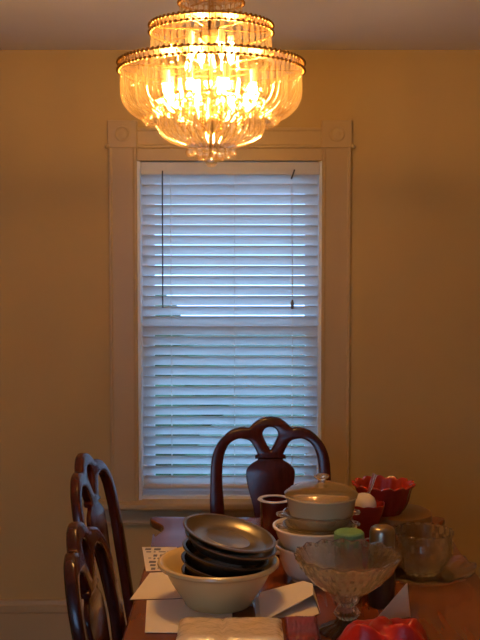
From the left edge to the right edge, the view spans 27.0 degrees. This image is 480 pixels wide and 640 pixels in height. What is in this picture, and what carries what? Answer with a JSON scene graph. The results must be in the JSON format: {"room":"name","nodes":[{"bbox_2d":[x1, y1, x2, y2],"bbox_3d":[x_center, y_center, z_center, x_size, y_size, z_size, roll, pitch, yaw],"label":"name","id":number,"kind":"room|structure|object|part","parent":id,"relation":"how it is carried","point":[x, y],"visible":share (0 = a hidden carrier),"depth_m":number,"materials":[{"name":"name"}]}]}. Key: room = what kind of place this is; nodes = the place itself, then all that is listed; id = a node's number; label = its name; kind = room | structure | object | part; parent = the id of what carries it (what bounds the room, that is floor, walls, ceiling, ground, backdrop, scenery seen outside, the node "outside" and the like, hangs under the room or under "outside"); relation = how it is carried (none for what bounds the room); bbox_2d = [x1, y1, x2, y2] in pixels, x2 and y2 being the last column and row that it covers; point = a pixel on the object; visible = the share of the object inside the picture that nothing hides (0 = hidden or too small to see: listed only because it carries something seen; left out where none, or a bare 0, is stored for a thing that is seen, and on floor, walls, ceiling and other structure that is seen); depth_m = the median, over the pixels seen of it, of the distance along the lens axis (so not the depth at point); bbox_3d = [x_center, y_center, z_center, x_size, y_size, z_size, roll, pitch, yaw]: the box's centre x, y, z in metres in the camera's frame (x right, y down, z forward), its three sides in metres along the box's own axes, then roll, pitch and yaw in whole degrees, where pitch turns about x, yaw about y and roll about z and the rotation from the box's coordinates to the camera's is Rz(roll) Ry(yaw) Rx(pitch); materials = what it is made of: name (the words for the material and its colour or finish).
{"room":"dining room","nodes":[
{"label":"dining room","id":0,"kind":"room"},
{"bbox_2d":[0,50,479,598],"bbox_3d":[0.100,0.126,4.401,4.000,2.561,0.150,0,3,0],"label":"wall","id":1,"kind":"structure","parent":0,"point":[414,115],"depth_m":4.31,"materials":[{"name":"beige paint"}]},
{"bbox_2d":[0,599,126,639],"bbox_3d":[0.100,1.318,4.386,3.700,0.184,0.021,0,3,0],"label":"baseboard","id":2,"kind":"structure","parent":1,"relation":"attached to","point":[20,619],"depth_m":4.38,"materials":[{"name":"paint"}]},
{"bbox_2d":[107,120,137,147],"bbox_3d":[-0.500,-0.790,4.257,0.126,0.116,0.028,0,3,0],"label":"trim","id":3,"kind":"structure","parent":1,"relation":"attached to","point":[121,133],"depth_m":4.25,"materials":[{"name":"paint"}]},
{"bbox_2d":[108,148,138,500],"bbox_3d":[-0.501,0.027,4.309,0.120,1.522,0.021,0,3,0],"label":"trim","id":4,"kind":"structure","parent":1,"relation":"attached to","point":[122,162],"depth_m":4.30,"materials":[{"name":"paint"}]},
{"bbox_2d":[100,499,253,509],"bbox_3d":[-0.045,0.800,4.358,1.130,0.028,0.135,0,3,0],"label":"trim","id":5,"kind":"structure","parent":1,"relation":"attached to","point":[144,504],"depth_m":4.29,"materials":[{"name":"paint"}]},
{"bbox_2d":[106,510,254,524],"bbox_3d":[-0.044,0.853,4.358,1.082,0.077,0.021,0,3,0],"label":"trim","id":6,"kind":"structure","parent":1,"relation":"attached to","point":[129,517],"depth_m":4.35,"materials":[{"name":"paint"}]},
{"bbox_2d":[137,128,321,147],"bbox_3d":[-0.045,-0.776,4.261,0.784,0.086,0.021,0,3,0],"label":"trim","id":7,"kind":"structure","parent":1,"relation":"attached to","point":[146,137],"depth_m":4.25,"materials":[{"name":"paint"}]},
{"bbox_2d":[137,161,321,499],"bbox_3d":[-0.045,0.051,4.396,0.792,1.524,0.150,0,3,0],"label":"trim","id":8,"kind":"structure","parent":1,"relation":"attached to","point":[139,246],"depth_m":4.33,"materials":[{"name":"white wood"}]},
{"bbox_2d":[137,148,321,161],"bbox_3d":[-0.045,-0.707,4.279,0.792,0.054,0.032,0,3,0],"label":"trim","id":9,"kind":"structure","parent":1,"relation":"attached to","point":[143,154],"depth_m":4.26,"materials":[{"name":"paint"}]},
{"bbox_2d":[141,176,317,493],"bbox_3d":[-0.045,0.034,4.423,0.768,1.470,0.095,0,3,0],"label":"window","id":10,"kind":"structure","parent":1,"relation":"in","point":[145,490],"depth_m":4.41,"materials":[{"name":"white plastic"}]},
{"bbox_3d":[-0.045,-0.324,4.412,0.732,0.718,0.027,0,3,0],"label":"sash","id":11,"kind":"part","parent":10,"relation":"part of","materials":[{"name":"white plastic"}]},
{"bbox_3d":[-0.045,0.376,4.422,0.732,0.751,0.027,0,3,0],"label":"sash","id":12,"kind":"part","parent":10,"relation":"part of","materials":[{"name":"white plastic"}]},
{"bbox_2d":[140,162,319,487],"bbox_3d":[-0.043,0.031,4.338,0.766,1.415,0.080,0,3,0],"label":"window blind","id":13,"kind":"object","parent":10,"relation":"attached to","point":[172,244],"visible":0.94,"depth_m":4.34,"materials":[{"name":"grey plastic"}]},
{"bbox_3d":[-0.298,0.049,4.324,0.002,1.365,0.002,0,3,0],"label":"ladder cord","id":14,"kind":"part","parent":13,"relation":"part of","materials":[{"name":"white fabric"}]},
{"bbox_3d":[-0.043,0.729,4.392,0.760,0.014,0.040,0,3,0],"label":"rail","id":15,"kind":"part","parent":13,"relation":"part of","materials":[{"name":"grey plastic"}]},
{"bbox_3d":[-0.023,0.049,4.324,0.002,1.365,0.002,0,3,0],"label":"ladder cord","id":16,"kind":"part","parent":13,"relation":"part of","materials":[{"name":"white fabric"}]},
{"bbox_3d":[0.221,-0.357,4.286,0.008,0.570,0.013,-1,4,-12],"label":"lift cord","id":17,"kind":"part","parent":13,"relation":"part of","materials":[{"name":"white fabric"}]},
{"bbox_3d":[0.227,0.049,4.324,0.002,1.365,0.002,0,3,0],"label":"ladder cord","id":18,"kind":"part","parent":13,"relation":"part of","materials":[{"name":"white fabric"}]},
{"bbox_2d":[321,148,350,484],"bbox_3d":[0.412,0.027,4.309,0.123,1.522,0.021,0,3,0],"label":"trim","id":19,"kind":"structure","parent":1,"relation":"attached to","point":[336,162],"depth_m":4.30,"materials":[{"name":"paint"}]},
{"bbox_2d":[321,120,351,147],"bbox_3d":[0.411,-0.790,4.257,0.129,0.116,0.028,0,3,0],"label":"trim","id":20,"kind":"structure","parent":1,"relation":"attached to","point":[335,133],"depth_m":4.25,"materials":[{"name":"paint"}]},
{"bbox_2d":[0,0,479,49],"bbox_3d":[0.100,-1.031,1.471,4.000,0.100,5.860,0,3,0],"label":"ceiling","id":21,"kind":"structure","parent":0,"point":[24,24],"depth_m":3.79,"materials":[{"name":"paint"}]},
{"bbox_2d":[116,0,305,167],"bbox_3d":[-0.078,-0.735,2.711,0.513,0.640,0.513,3,4,38],"label":"chandelier","id":22,"kind":"object","parent":21,"relation":"hanging from","point":[138,61],"visible":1,"depth_m":2.68,"materials":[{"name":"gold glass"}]},
{"bbox_3d":[-0.195,-0.610,2.675,0.019,0.042,0.018,0,3,0],"label":"bulb","id":23,"kind":"part","parent":22,"relation":"part of","materials":[{"name":"white glass"}]},
{"bbox_3d":[-0.131,-0.606,2.605,0.019,0.042,0.018,0,3,0],"label":"bulb","id":24,"kind":"part","parent":22,"relation":"part of","materials":[{"name":"white glass"}]},
{"bbox_3d":[-0.121,-0.620,2.835,0.019,0.042,0.018,0,3,0],"label":"bulb","id":25,"kind":"part","parent":22,"relation":"part of","materials":[{"name":"white glass"}]},
{"bbox_3d":[-0.107,-0.721,2.764,0.019,0.042,0.018,0,3,0],"label":"bulb","id":26,"kind":"part","parent":22,"relation":"part of","materials":[{"name":"white glass"}]},
{"bbox_3d":[-0.078,-0.872,2.703,0.170,0.002,0.170,0,3,0],"label":"plate","id":27,"kind":"part","parent":22,"relation":"part of","materials":[{"name":"gold metal"}]},
{"bbox_3d":[-0.078,-0.691,2.713,0.498,0.002,0.498,0,3,0],"label":"plate","id":28,"kind":"part","parent":22,"relation":"part of","materials":[{"name":"clear glass"}]},
{"bbox_3d":[-0.078,-0.793,2.707,0.328,0.002,0.328,0,3,0],"label":"plate","id":29,"kind":"part","parent":22,"relation":"part of","materials":[{"name":"clear glass"}]},
{"bbox_3d":[-0.035,-0.606,2.601,0.019,0.042,0.018,0,3,0],"label":"bulb","id":30,"kind":"part","parent":22,"relation":"part of","materials":[{"name":"white glass"}]},
{"bbox_3d":[-0.025,-0.719,2.741,0.019,0.042,0.018,0,3,0],"label":"bulb","id":31,"kind":"part","parent":22,"relation":"part of","materials":[{"name":"white glass"}]},
{"bbox_3d":[-0.025,-0.620,2.831,0.019,0.042,0.018,0,3,0],"label":"bulb","id":32,"kind":"part","parent":22,"relation":"part of","materials":[{"name":"white glass"}]},
{"bbox_3d":[0.035,-0.610,2.666,0.019,0.042,0.018,0,3,0],"label":"bulb","id":33,"kind":"part","parent":22,"relation":"part of","materials":[{"name":"white glass"}]},
{"bbox_3d":[0.100,1.625,1.630,4.000,0.100,5.860,0,3,0],"label":"floor","id":34,"kind":"structure","parent":0,"visible":0},
{"bbox_2d":[63,521,125,639],"bbox_3d":[-0.130,1.003,2.352,0.538,1.065,0.515,0,3,1],"label":"dining chair","id":35,"kind":"object","parent":34,"relation":"on","point":[88,622],"visible":1,"depth_m":2.31,"materials":[{"name":"brown wood"}]},
{"bbox_2d":[70,453,133,639],"bbox_3d":[-0.247,0.954,3.170,0.538,1.065,0.515,0,3,5],"label":"dining chair","id":36,"kind":"object","parent":34,"relation":"on","point":[84,479],"visible":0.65,"depth_m":3.22,"materials":[{"name":"brown wood"}]},
{"bbox_2d":[210,416,330,516],"bbox_3d":[0.118,0.923,3.688,0.515,1.065,0.538,0,3,0],"label":"dining chair","id":37,"kind":"object","parent":34,"relation":"on","point":[270,474],"visible":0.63,"depth_m":3.87,"materials":[{"name":"brown wood"}]},
{"bbox_2d":[122,517,479,639],"bbox_3d":[0.203,1.132,2.683,1.043,0.761,1.805,0,3,0],"label":"dining table","id":38,"kind":"object","parent":34,"relation":"on","point":[452,611],"visible":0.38,"depth_m":2.64,"materials":[{"name":"brown wood"}]},
{"bbox_2d":[130,572,180,599],"bbox_3d":[-0.138,0.742,2.804,0.315,0.001,0.250,0,3,0],"label":"paper sheet","id":39,"kind":"object","parent":38,"relation":"on","point":[157,585],"visible":0.35,"depth_m":2.76,"materials":[{"name":"beige paper"}]},
{"bbox_2d":[142,547,176,570],"bbox_3d":[-0.240,0.727,3.051,0.109,0.002,0.251,0,3,-7],"label":"printed sheet","id":40,"kind":"object","parent":38,"relation":"on","point":[151,555],"visible":0.56,"depth_m":3.08,"materials":[{"name":"beige paper"}]},
{"bbox_2d":[145,548,167,569],"bbox_3d":[-0.235,0.727,3.047,0.092,0.001,0.233,-1,3,-10],"label":"print","id":41,"kind":"object","parent":40,"relation":"on","point":[152,555],"depth_m":3.07,"materials":[{"name":"grey paper"}]},
{"bbox_2d":[145,599,231,632],"bbox_3d":[-0.135,0.755,2.565,0.229,0.001,0.260,0,3,0],"label":"paper sheet","id":42,"kind":"object","parent":38,"relation":"on","point":[162,616],"visible":0.57,"depth_m":2.56,"materials":[{"name":"beige paper"}]},
{"bbox_2d":[157,547,278,613],"bbox_3d":[-0.057,0.691,2.646,0.322,0.117,0.322,0,3,0],"label":"mixing bowl","id":43,"kind":"object","parent":38,"relation":"on","point":[208,595],"visible":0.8,"depth_m":2.55,"materials":[{"name":"white ceramic"}]},
{"bbox_2d":[181,564,187,574],"bbox_3d":[-0.050,0.690,2.649,0.211,0.072,0.214,2,4,31],"label":"pan","id":44,"kind":"object","parent":43,"relation":"in","point":[183,568],"visible":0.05,"depth_m":2.64,"materials":[{"name":"metal"}]},
{"bbox_2d":[181,551,263,577],"bbox_3d":[-0.045,0.661,2.645,0.222,0.082,0.225,2,4,31],"label":"pan","id":45,"kind":"object","parent":44,"relation":"on","point":[191,571],"visible":0.25,"depth_m":2.58,"materials":[{"name":"metal"}]},
{"bbox_2d":[182,538,268,577],"bbox_3d":[-0.038,0.628,2.640,0.229,0.085,0.233,2,4,32],"label":"pan","id":46,"kind":"object","parent":45,"relation":"on","point":[201,562],"visible":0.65,"depth_m":2.56,"materials":[{"name":"metal"}]},
{"bbox_2d":[185,530,276,565],"bbox_3d":[-0.024,0.591,2.636,0.242,0.081,0.247,2,4,32],"label":"pan","id":47,"kind":"object","parent":46,"relation":"on","point":[241,560],"visible":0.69,"depth_m":2.55,"materials":[{"name":"metal"}]},
{"bbox_2d":[183,513,275,555],"bbox_3d":[-0.027,0.565,2.631,0.245,0.075,0.251,2,4,32],"label":"pan","id":48,"kind":"object","parent":47,"relation":"on","point":[219,532],"visible":1,"depth_m":2.66,"materials":[{"name":"metal"}]},
{"bbox_2d":[176,617,283,639],"bbox_3d":[-0.024,0.749,2.404,0.254,0.027,0.170,0,3,0],"label":"pack","id":49,"kind":"object","parent":38,"relation":"on","point":[189,628],"visible":1,"depth_m":2.39,"materials":[{"name":"beige"}]},
{"bbox_2d":[258,495,287,556],"bbox_3d":[0.107,0.639,3.104,0.106,0.173,0.106,0,3,0],"label":"canister","id":50,"kind":"object","parent":38,"relation":"on","point":[269,504],"visible":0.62,"depth_m":3.06,"materials":[{"name":"ceramic"}]},
{"bbox_2d":[255,581,319,617],"bbox_3d":[0.123,0.737,2.619,0.167,0.032,0.260,0,3,0],"label":"folder","id":51,"kind":"object","parent":38,"relation":"on","point":[295,599],"visible":0.85,"depth_m":2.62,"materials":[{"name":"beige paper"}]},
{"bbox_2d":[275,539,316,585],"bbox_3d":[0.210,0.689,2.856,0.218,0.103,0.218,3,5,42],"label":"soup bowl","id":52,"kind":"object","parent":38,"relation":"on","point":[290,565],"visible":0.24,"depth_m":2.79,"materials":[{"name":"white ceramic"}]},
{"bbox_2d":[273,517,356,551],"bbox_3d":[0.213,0.633,2.853,0.240,0.099,0.240,0,3,0],"label":"soup bowl","id":53,"kind":"object","parent":52,"relation":"in","point":[289,541],"visible":0.28,"depth_m":2.77,"materials":[{"name":"white ceramic"}]},
{"bbox_2d":[276,519,359,535],"bbox_3d":[0.223,0.598,2.851,0.204,0.039,0.204,3,5,42],"label":"glass dish","id":54,"kind":"object","parent":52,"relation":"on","point":[285,525],"visible":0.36,"depth_m":2.80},
{"bbox_3d":[0.119,0.584,2.838,0.033,0.010,0.044,0,3,0],"label":"handle","id":55,"kind":"part","parent":54,"relation":"part of","materials":[{"name":"clear glass"}]},
{"bbox_2d":[276,507,360,531],"bbox_3d":[0.223,0.570,2.849,0.202,0.051,0.202,2,4,35],"label":"glass dish","id":56,"kind":"object","parent":54,"relation":"on","point":[301,524],"visible":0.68,"depth_m":2.77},
{"bbox_3d":[0.119,0.550,2.836,0.033,0.010,0.044,0,3,0],"label":"handle","id":57,"kind":"part","parent":56,"relation":"part of","materials":[{"name":"clear glass"}]},
{"bbox_2d":[284,473,357,526],"bbox_3d":[0.231,0.510,2.846,0.210,0.146,0.210,0,3,0],"label":"casserole","id":58,"kind":"object","parent":56,"relation":"on","point":[321,498],"visible":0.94,"depth_m":2.79,"materials":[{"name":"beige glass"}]},
{"bbox_3d":[0.231,0.478,2.844,0.210,0.035,0.210,0,3,0],"label":"lid","id":59,"kind":"part","parent":58,"relation":"part of","materials":[{"name":"clear glass"}]},
{"bbox_3d":[0.231,0.451,2.842,0.046,0.027,0.046,0,3,0],"label":"knob","id":60,"kind":"part","parent":58,"relation":"part of","materials":[{"name":"clear glass"}]},
{"bbox_3d":[0.328,0.549,2.857,0.033,0.010,0.044,0,3,0],"label":"handle","id":61,"kind":"part","parent":56,"relation":"part of","materials":[{"name":"clear glass"}]},
{"bbox_3d":[0.328,0.583,2.859,0.033,0.010,0.044,0,3,0],"label":"handle","id":62,"kind":"part","parent":54,"relation":"part of","materials":[{"name":"clear glass"}]},
{"bbox_2d":[284,616,320,639],"bbox_3d":[0.152,0.756,2.457,0.081,0.015,0.155,0,3,0],"label":"pack","id":63,"kind":"object","parent":38,"relation":"on","point":[297,627],"visible":1,"depth_m":2.44},
{"bbox_2d":[294,538,400,639],"bbox_3d":[0.262,0.666,2.449,0.262,0.197,0.262,0,3,0],"label":"footed bowl","id":64,"kind":"object","parent":38,"relation":"on","point":[347,570],"visible":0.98,"depth_m":2.44,"materials":[{"name":"clear glass"}]},
{"bbox_2d":[334,528,368,597],"bbox_3d":[0.298,0.659,2.701,0.091,0.181,0.083,-2,4,-30],"label":"glass jar","id":65,"kind":"object","parent":38,"relation":"on","point":[351,534],"visible":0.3,"depth_m":2.67,"materials":[{"name":"green plastic"}]},
{"bbox_2d":[352,499,384,541],"bbox_3d":[0.378,0.639,2.992,0.109,0.187,0.111,0,3,0],"label":"cup","id":66,"kind":"object","parent":38,"relation":"on","point":[368,517],"visible":0.36,"depth_m":2.95,"materials":[{"name":"ceramic"}]},
{"bbox_2d":[355,473,376,507],"bbox_3d":[0.371,0.510,2.979,0.078,0.102,0.075,0,3,0],"label":"scoop","id":67,"kind":"object","parent":66,"relation":"on","point":[363,500],"visible":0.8,"depth_m":2.96,"materials":[{"name":"white plastic"}]},
{"bbox_2d":[355,493,376,507],"bbox_3d":[0.370,0.537,2.981,0.075,0.046,0.075,0,3,0],"label":"egg","id":68,"kind":"object","parent":67,"relation":"on","point":[363,500],"depth_m":2.95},
{"bbox_3d":[0.393,0.491,2.984,0.034,0.065,0.020,-2,4,-27],"label":"handle","id":69,"kind":"part","parent":67,"relation":"part of","materials":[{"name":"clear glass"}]},
{"bbox_2d":[368,524,394,608],"bbox_3d":[0.374,0.647,2.635,0.070,0.213,0.070,0,3,0],"label":"thermos","id":70,"kind":"object","parent":38,"relation":"on","point":[379,598],"visible":0.49,"depth_m":2.61,"materials":[{"name":"grey metal"}]},
{"bbox_2d":[336,616,427,639],"bbox_3d":[0.329,0.728,2.304,0.224,0.084,0.141,0,3,0],"label":"wrapping","id":71,"kind":"object","parent":38,"relation":"on","point":[381,627],"visible":1,"depth_m":2.27,"materials":[{"name":"red plastic"}]},
{"bbox_2d":[378,583,410,618],"bbox_3d":[0.396,0.716,2.545,0.054,0.087,0.115,3,5,42],"label":"folded napkin","id":72,"kind":"object","parent":38,"relation":"on","point":[399,607],"visible":0.79,"depth_m":2.54,"materials":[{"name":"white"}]},
{"bbox_2d":[379,504,431,526],"bbox_3d":[0.490,0.660,3.140,0.223,0.127,0.223,0,3,0],"label":"tin","id":73,"kind":"object","parent":38,"relation":"on","point":[412,513],"visible":0.31,"depth_m":3.06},
{"bbox_2d":[351,475,415,516],"bbox_3d":[0.445,0.549,3.103,0.195,0.096,0.199,0,3,0],"label":"scalloped dish","id":74,"kind":"object","parent":73,"relation":"on","point":[395,493],"visible":0.72,"depth_m":3.05,"materials":[{"name":"red ceramic"}]},
{"bbox_2d":[395,555,476,585],"bbox_3d":[0.528,0.720,2.883,0.306,0.038,0.306,0,3,0],"label":"glass plate","id":75,"kind":"object","parent":38,"relation":"on","point":[459,569],"visible":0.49,"depth_m":2.86,"materials":[{"name":"clear glass"}]},
{"bbox_2d":[393,521,453,576],"bbox_3d":[0.528,0.668,2.890,0.183,0.127,0.179,0,3,0],"label":"crystal bowl","id":76,"kind":"object","parent":75,"relation":"on","point":[426,549],"visible":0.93,"depth_m":2.83,"materials":[{"name":"clear glass"}]},
{"label":"outside","id":77,"kind":"structure","parent":0,"visible":0},
{"bbox_2d":[184,335,304,475],"bbox_3d":[0.000,0.971,22.554,28.000,0.100,35.090,0,3,0],"label":"ground","id":78,"kind":"structure","parent":77,"point":[184,335],"depth_m":15.63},
{"bbox_2d":[155,295,231,475],"bbox_3d":[-1.207,0.718,9.562,2.274,2.159,1.374,0,3,0],"label":"shrub","id":79,"kind":"object","parent":78,"relation":"on","point":[155,295],"visible":0.02,"depth_m":9.19,"materials":[{"name":"green plant"}]}
]}

